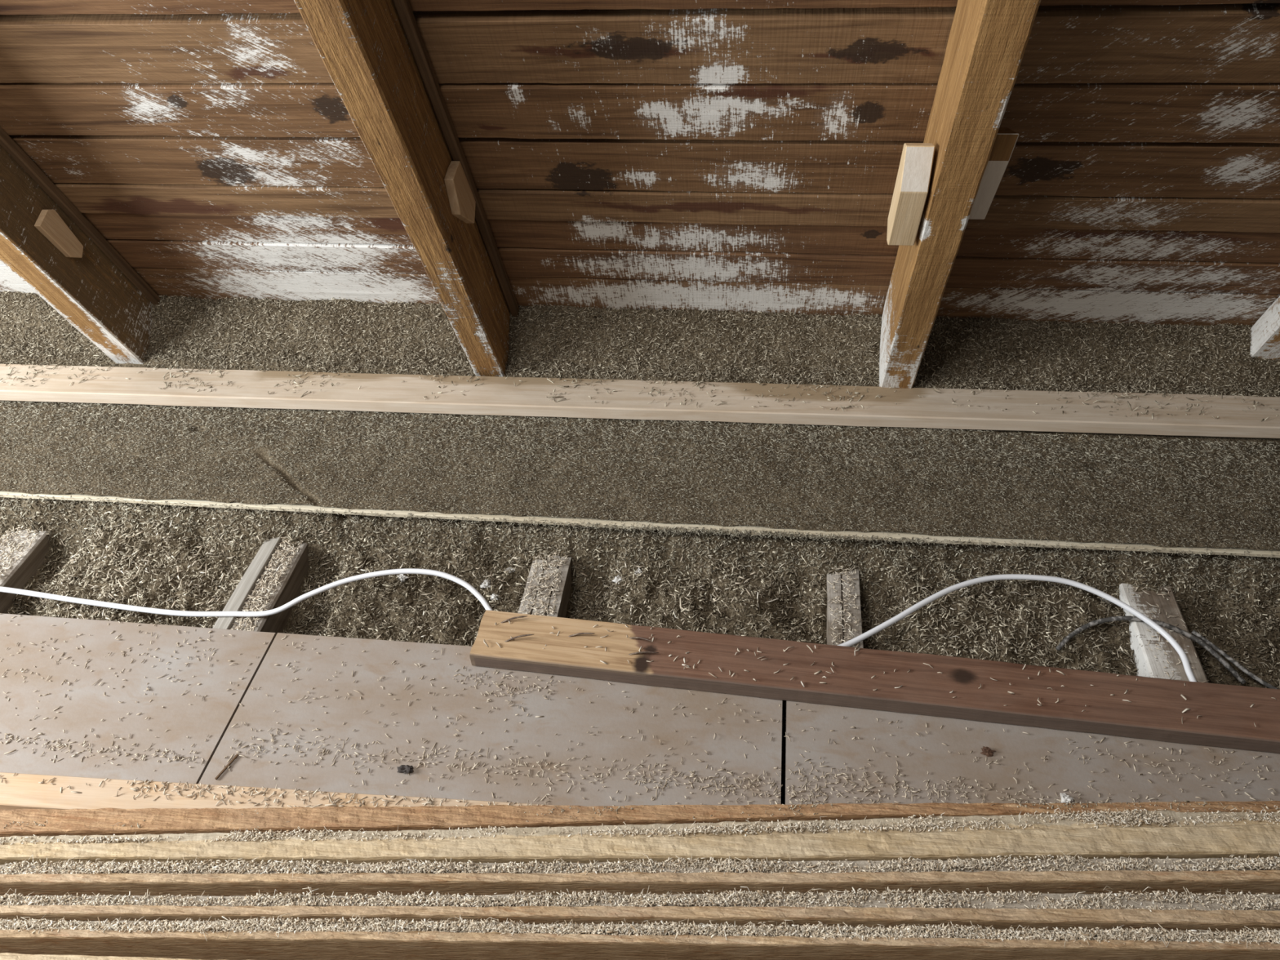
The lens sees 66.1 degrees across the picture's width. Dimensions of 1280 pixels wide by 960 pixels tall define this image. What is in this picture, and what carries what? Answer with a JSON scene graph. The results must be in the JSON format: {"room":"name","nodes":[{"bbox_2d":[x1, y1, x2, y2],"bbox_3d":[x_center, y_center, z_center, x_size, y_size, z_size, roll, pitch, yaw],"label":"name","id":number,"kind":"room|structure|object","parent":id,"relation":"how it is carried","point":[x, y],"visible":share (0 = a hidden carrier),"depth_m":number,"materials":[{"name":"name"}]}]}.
{"room":"attic","nodes":[
{"label":"attic","id":0,"kind":"room"},
{"bbox_2d":[0,0,1279,325],"bbox_3d":[-0.160,-0.633,1.772,5.200,1.371,0.706,3,40,7],"label":"roof sheathing","id":1,"kind":"structure","parent":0,"point":[717,155],"depth_m":1.75,"materials":[{"name":"brown wood"}]},
{"bbox_2d":[0,126,160,364],"bbox_3d":[-1.254,-0.572,1.881,0.103,1.326,0.760,3,40,7],"label":"rafter","id":2,"kind":"object","parent":1,"relation":"attached to","point":[46,241],"visible":0.89,"depth_m":2.08,"materials":[{"name":"brown wood"}]},
{"bbox_2d":[293,0,519,377],"bbox_3d":[-0.375,-0.529,1.775,0.093,1.326,0.760,3,40,7],"label":"rafter","id":3,"kind":"object","parent":1,"relation":"attached to","point":[374,53],"visible":0.94,"depth_m":1.66,"materials":[{"name":"brown wood"}]},
{"bbox_2d":[879,0,1040,388],"bbox_3d":[0.508,-0.486,1.669,0.162,1.327,0.760,3,40,7],"label":"rafter","id":4,"kind":"object","parent":1,"relation":"attached to","point":[945,180],"visible":0.92,"depth_m":1.53,"materials":[{"name":"brown wood"}]},
{"bbox_2d":[1249,296,1279,359],"bbox_3d":[1.273,-0.494,1.597,0.076,1.283,0.672,3,40,7],"label":"rafter","id":5,"kind":"object","parent":1,"relation":"attached to","point":[1265,332],"visible":0.41,"depth_m":2.02,"materials":[{"name":"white wood"}]},
{"bbox_2d":[780,797,784,804],"bbox_3d":[-0.088,0.397,1.941,4.600,0.020,2.200,3,40,7],"label":"floor","id":6,"kind":"structure","parent":0,"point":[782,801],"depth_m":1.71,"materials":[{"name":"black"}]},
{"bbox_2d":[0,529,48,613],"bbox_3d":[-1.349,0.459,1.801,0.092,0.167,1.300,3,40,7],"label":"joist","id":7,"kind":"object","parent":6,"relation":"on","point":[33,557],"visible":0.16,"depth_m":2.03,"materials":[{"name":"beige wood"}]},
{"bbox_2d":[0,526,43,579],"bbox_3d":[-1.312,0.179,1.993,0.093,0.015,0.314,3,40,7],"label":"wood shavings","id":8,"kind":"object","parent":7,"relation":"on","point":[7,535],"visible":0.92,"depth_m":2.05},
{"bbox_2d":[230,542,308,633],"bbox_3d":[-0.779,0.486,1.732,0.089,0.167,1.300,3,40,7],"label":"joist","id":9,"kind":"object","parent":6,"relation":"on","point":[289,589],"visible":0.08,"depth_m":1.94,"materials":[{"name":"wood"}]},
{"bbox_2d":[0,613,276,783],"bbox_3d":[-1.432,0.528,1.577,1.434,0.023,0.854,3,40,7],"label":"floor panel","id":10,"kind":"object","parent":9,"relation":"on","point":[87,704],"visible":0.68,"depth_m":1.71,"materials":[{"name":"beige wood"}]},
{"bbox_2d":[0,952,201,959],"bbox_3d":[-0.184,0.647,1.239,3.214,0.121,0.042,0,40,3],"label":"board","id":11,"kind":"object","parent":10,"relation":"on","point":[3,956],"visible":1,"depth_m":1.24,"materials":[{"name":"beige wood"}]},
{"bbox_2d":[0,772,559,809],"bbox_3d":[-0.822,0.498,1.540,1.551,0.020,0.057,2,40,5],"label":"flat board","id":12,"kind":"object","parent":10,"relation":"on","point":[18,791],"visible":0.45,"depth_m":1.53,"materials":[{"name":"beige wood"}]},
{"bbox_2d":[0,772,544,807],"bbox_3d":[-0.636,0.487,1.523,0.987,0.013,0.043,1,40,5],"label":"wood shavings","id":13,"kind":"object","parent":12,"relation":"on","point":[2,778],"visible":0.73,"depth_m":1.52},
{"bbox_2d":[0,804,1279,865],"bbox_3d":[-0.162,0.529,1.363,3.226,0.140,0.076,-2,40,2],"label":"board","id":14,"kind":"object","parent":10,"relation":"on","point":[1135,833],"visible":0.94,"depth_m":1.32,"materials":[{"name":"beige wood"}]},
{"bbox_2d":[0,912,1279,959],"bbox_3d":[-0.179,0.607,1.271,3.216,0.141,0.044,-1,40,3],"label":"board","id":15,"kind":"object","parent":10,"relation":"on","point":[268,939],"visible":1,"depth_m":1.23,"materials":[{"name":"brown wood"}]},
{"bbox_2d":[0,849,1279,896],"bbox_3d":[-0.169,0.553,1.331,3.221,0.144,0.045,-1,40,2],"label":"board","id":16,"kind":"object","parent":10,"relation":"on","point":[1068,874],"visible":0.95,"depth_m":1.29,"materials":[{"name":"beige wood"}]},
{"bbox_2d":[0,885,1279,932],"bbox_3d":[-0.174,0.581,1.300,3.219,0.142,0.054,-1,40,3],"label":"board","id":17,"kind":"object","parent":10,"relation":"on","point":[1233,912],"visible":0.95,"depth_m":1.25,"materials":[{"name":"brown wood"}]},
{"bbox_2d":[0,793,1279,836],"bbox_3d":[-0.160,0.505,1.392,3.223,0.138,0.047,-1,40,2],"label":"board","id":18,"kind":"object","parent":10,"relation":"on","point":[102,821],"visible":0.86,"depth_m":1.36,"materials":[{"name":"brown wood"}]},
{"bbox_2d":[212,537,280,629],"bbox_3d":[-0.781,0.265,1.858,0.031,0.010,0.475,3,40,7],"label":"lath","id":19,"kind":"object","parent":9,"relation":"on","point":[237,601],"visible":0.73,"depth_m":1.93,"materials":[{"name":"beige wood"}]},
{"bbox_2d":[231,537,304,631],"bbox_3d":[-0.729,0.207,1.922,0.060,0.013,0.308,3,40,7],"label":"wood shavings","id":20,"kind":"object","parent":9,"relation":"on","point":[278,556],"visible":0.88,"depth_m":1.93},
{"bbox_2d":[517,555,571,617],"bbox_3d":[-0.227,0.513,1.666,0.077,0.167,1.300,3,40,7],"label":"joist","id":21,"kind":"object","parent":6,"relation":"on","point":[565,585],"visible":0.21,"depth_m":1.91,"materials":[{"name":"grey wood"}]},
{"bbox_2d":[198,632,782,806],"bbox_3d":[-0.261,0.585,1.436,0.919,0.022,0.854,3,40,7],"label":"floor panel","id":22,"kind":"object","parent":21,"relation":"on","point":[571,718],"visible":0.44,"depth_m":1.62,"materials":[{"name":"beige wood"}]},
{"bbox_2d":[214,753,238,779],"bbox_3d":[-0.666,0.462,1.585,0.004,0.003,0.050,15,44,21],"label":"splinter","id":23,"kind":"object","parent":22,"relation":"on","point":[235,757],"visible":1,"depth_m":1.58,"materials":[{"name":"brown wood"}]},
{"bbox_2d":[396,764,413,773],"bbox_3d":[-0.374,0.460,1.567,0.027,0.012,0.017,3,40,7],"label":"crumb","id":24,"kind":"object","parent":22,"relation":"on","point":[402,768],"visible":1,"depth_m":1.56,"materials":[{"name":"grey"}]},
{"bbox_2d":[518,551,570,616],"bbox_3d":[-0.190,0.234,1.859,0.078,0.012,0.308,3,40,7],"label":"wood shavings","id":25,"kind":"object","parent":21,"relation":"on","point":[555,562],"visible":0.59,"depth_m":1.90},
{"bbox_2d":[0,568,1196,681],"bbox_3d":[-0.292,0.206,1.861,2.497,0.049,0.217,3,40,7],"label":"cable","id":26,"kind":"object","parent":21,"relation":"on","point":[1170,638],"visible":0.81,"depth_m":1.85,"materials":[{"name":"white plastic"}]},
{"bbox_2d":[0,497,1279,797],"bbox_3d":[-0.168,0.288,1.872,3.948,0.226,0.576,3,40,7],"label":"insulation","id":27,"kind":"object","parent":6,"relation":"on","point":[1077,560],"visible":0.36,"depth_m":1.91},
{"bbox_2d":[396,573,408,582],"bbox_3d":[-0.472,0.195,1.957,0.026,0.019,0.016,17,44,23],"label":"crumb","id":28,"kind":"object","parent":27,"relation":"on","point":[402,576],"visible":0.95,"depth_m":1.95,"materials":[{"name":"white"}]},
{"bbox_2d":[480,579,491,588],"bbox_3d":[-0.303,0.205,1.932,0.023,0.019,0.017,-3,40,0],"label":"crumb","id":29,"kind":"object","parent":27,"relation":"on","point":[486,584],"visible":1,"depth_m":1.93,"materials":[{"name":"white"}]},
{"bbox_2d":[489,593,498,600],"bbox_3d":[-0.284,0.228,1.911,0.020,0.016,0.015,3,40,7],"label":"crumb","id":30,"kind":"object","parent":27,"relation":"on","point":[493,596],"visible":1,"depth_m":1.91,"materials":[{"name":"white"}]},
{"bbox_2d":[504,566,515,573],"bbox_3d":[-0.258,0.184,1.964,0.025,0.021,0.024,16,44,21],"label":"crumb","id":31,"kind":"object","parent":27,"relation":"on","point":[508,568],"visible":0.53,"depth_m":1.96,"materials":[{"name":"white"}]},
{"bbox_2d":[611,575,622,583],"bbox_3d":[-0.042,0.198,1.949,0.024,0.023,0.021,25,48,29],"label":"crumb","id":32,"kind":"object","parent":27,"relation":"on","point":[617,579],"visible":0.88,"depth_m":1.94,"materials":[{"name":"white"}]},
{"bbox_2d":[634,567,641,574],"bbox_3d":[-0.002,0.182,1.938,0.016,0.015,0.017,-32,48,-30],"label":"crumb","id":33,"kind":"object","parent":27,"relation":"on","point":[639,569],"visible":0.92,"depth_m":1.94,"materials":[{"name":"white"}]},
{"bbox_2d":[0,497,1279,622],"bbox_3d":[-0.173,0.159,1.958,3.607,0.153,0.100,2,40,6],"label":"chips","id":34,"kind":"object","parent":27,"relation":"on","point":[1037,554],"visible":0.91,"depth_m":1.93,"materials":[{"name":"beige wood"}]},
{"bbox_2d":[0,497,1279,728],"bbox_3d":[-0.118,0.283,1.868,3.165,0.245,0.383,3,40,7],"label":"chips","id":35,"kind":"object","parent":27,"relation":"on","point":[100,597],"visible":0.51,"depth_m":1.91,"materials":[{"name":"wood"}]},
{"bbox_2d":[0,490,1279,557],"bbox_3d":[-0.106,-0.021,2.045,4.104,0.010,0.338,2,40,6],"label":"board","id":36,"kind":"object","parent":27,"relation":"on","point":[197,503],"visible":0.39,"depth_m":1.90,"materials":[{"name":"brown wood"}]},
{"bbox_2d":[0,493,1273,559],"bbox_3d":[-0.077,0.088,1.912,3.205,0.022,0.023,2,40,6],"label":"chips","id":37,"kind":"object","parent":36,"relation":"on","point":[791,535],"visible":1,"depth_m":1.88,"materials":[{"name":"beige wood"}]},
{"bbox_2d":[0,400,1279,550],"bbox_3d":[-0.134,-0.031,2.035,3.948,0.023,0.310,2,40,6],"label":"insulation","id":38,"kind":"object","parent":36,"relation":"on","point":[261,454],"visible":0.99,"depth_m":2.00},
{"bbox_2d":[0,364,1279,438],"bbox_3d":[-0.035,-0.177,2.160,4.200,0.031,0.112,2,40,6],"label":"wooden beam","id":39,"kind":"structure","parent":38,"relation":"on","point":[380,393],"depth_m":2.13,"materials":[{"name":"brown wood"}]},
{"bbox_2d":[0,362,1278,421],"bbox_3d":[-0.066,-0.193,2.155,3.168,0.026,0.106,2,40,6],"label":"wood shavings","id":40,"kind":"object","parent":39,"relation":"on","point":[56,365],"visible":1,"depth_m":2.15},
{"bbox_2d":[0,291,1279,440],"bbox_3d":[-0.102,-0.278,2.195,3.948,0.160,0.330,3,40,7],"label":"sawdust","id":41,"kind":"object","parent":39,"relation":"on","point":[728,332],"visible":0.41,"depth_m":2.21},
{"bbox_2d":[0,289,1279,396],"bbox_3d":[-0.118,-0.317,2.239,3.812,0.168,0.187,3,40,7],"label":"insulation","id":42,"kind":"object","parent":41,"relation":"on","point":[952,379],"visible":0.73,"depth_m":2.21},
{"bbox_2d":[0,400,1279,565],"bbox_3d":[-0.130,-0.029,2.041,3.759,0.044,0.342,3,40,7],"label":"chips","id":43,"kind":"object","parent":38,"relation":"on","point":[37,409],"visible":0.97,"depth_m":2.02,"materials":[{"name":"beige wood"}]},
{"bbox_2d":[1191,629,1278,688],"bbox_3d":[1.032,0.317,1.706,0.160,0.041,0.014,31,51,34],"label":"cable","id":44,"kind":"object","parent":27,"relation":"on","point":[1196,633],"visible":0.96,"depth_m":1.70,"materials":[{"name":"black plastic"}]},
{"bbox_2d":[1,513,1279,669],"bbox_3d":[-0.110,0.282,1.882,3.155,0.176,0.312,3,40,7],"label":"wood shavings","id":45,"kind":"object","parent":6,"relation":"on","point":[178,572],"visible":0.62,"depth_m":1.93},
{"bbox_2d":[826,569,863,648],"bbox_3d":[0.337,0.540,1.598,0.063,0.167,1.300,3,40,7],"label":"joist","id":46,"kind":"object","parent":6,"relation":"on","point":[839,587],"visible":0.17,"depth_m":1.83,"materials":[{"name":"grey wood"}]},
{"bbox_2d":[826,564,862,647],"bbox_3d":[0.374,0.262,1.790,0.063,0.011,0.312,3,40,7],"label":"wood shavings","id":47,"kind":"object","parent":46,"relation":"on","point":[848,594],"visible":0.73,"depth_m":1.82},
{"bbox_2d":[784,700,1279,804],"bbox_3d":[0.839,0.640,1.301,1.286,0.022,0.846,3,40,7],"label":"floor panel","id":48,"kind":"object","parent":46,"relation":"on","point":[1064,769],"visible":0.21,"depth_m":1.53,"materials":[{"name":"beige wood"}]},
{"bbox_2d":[0,613,1276,806],"bbox_3d":[-0.051,0.414,1.605,2.552,0.014,0.305,3,41,7],"label":"debris","id":49,"kind":"object","parent":48,"relation":"on","point":[692,775],"visible":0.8,"depth_m":1.56,"materials":[{"name":"beige wood"}]},
{"bbox_2d":[469,609,1279,753],"bbox_3d":[0.576,0.341,1.615,1.754,0.052,0.107,4,41,9],"label":"wooden plank","id":50,"kind":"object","parent":48,"relation":"on","point":[1156,707],"depth_m":1.63,"materials":[{"name":"wood"}]},
{"bbox_2d":[483,620,1276,727],"bbox_3d":[0.458,0.323,1.626,1.478,0.014,0.100,4,41,9],"label":"wood shavings","id":51,"kind":"object","parent":50,"relation":"on","point":[858,649],"visible":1,"depth_m":1.64},
{"bbox_2d":[980,746,995,756],"bbox_3d":[0.547,0.427,1.549,0.021,0.010,0.016,20,45,25],"label":"crumb","id":52,"kind":"object","parent":48,"relation":"on","point":[987,751],"visible":1,"depth_m":1.55,"materials":[{"name":"brown"}]},
{"bbox_2d":[1060,792,1073,803],"bbox_3d":[0.641,0.479,1.477,0.019,0.015,0.017,3,40,7],"label":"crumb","id":53,"kind":"object","parent":48,"relation":"on","point":[1065,798],"visible":0.89,"depth_m":1.47,"materials":[{"name":"white paint"}]},
{"bbox_2d":[1119,582,1208,682],"bbox_3d":[0.891,0.567,1.531,0.095,0.167,1.300,3,40,7],"label":"joist","id":54,"kind":"object","parent":6,"relation":"on","point":[1147,665],"visible":0.13,"depth_m":1.74,"materials":[{"name":"grey wood"}]},
{"bbox_2d":[1055,615,1246,684],"bbox_3d":[0.904,0.289,1.746,0.309,0.043,0.084,9,42,14],"label":"cable","id":55,"kind":"object","parent":54,"relation":"on","point":[1111,619],"visible":0.93,"depth_m":1.75,"materials":[{"name":"plastic"}]},
{"bbox_2d":[1126,581,1209,682],"bbox_3d":[0.930,0.290,1.723,0.088,0.012,0.302,3,40,7],"label":"wood shavings","id":56,"kind":"object","parent":54,"relation":"on","point":[1162,594],"visible":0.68,"depth_m":1.76}
]}

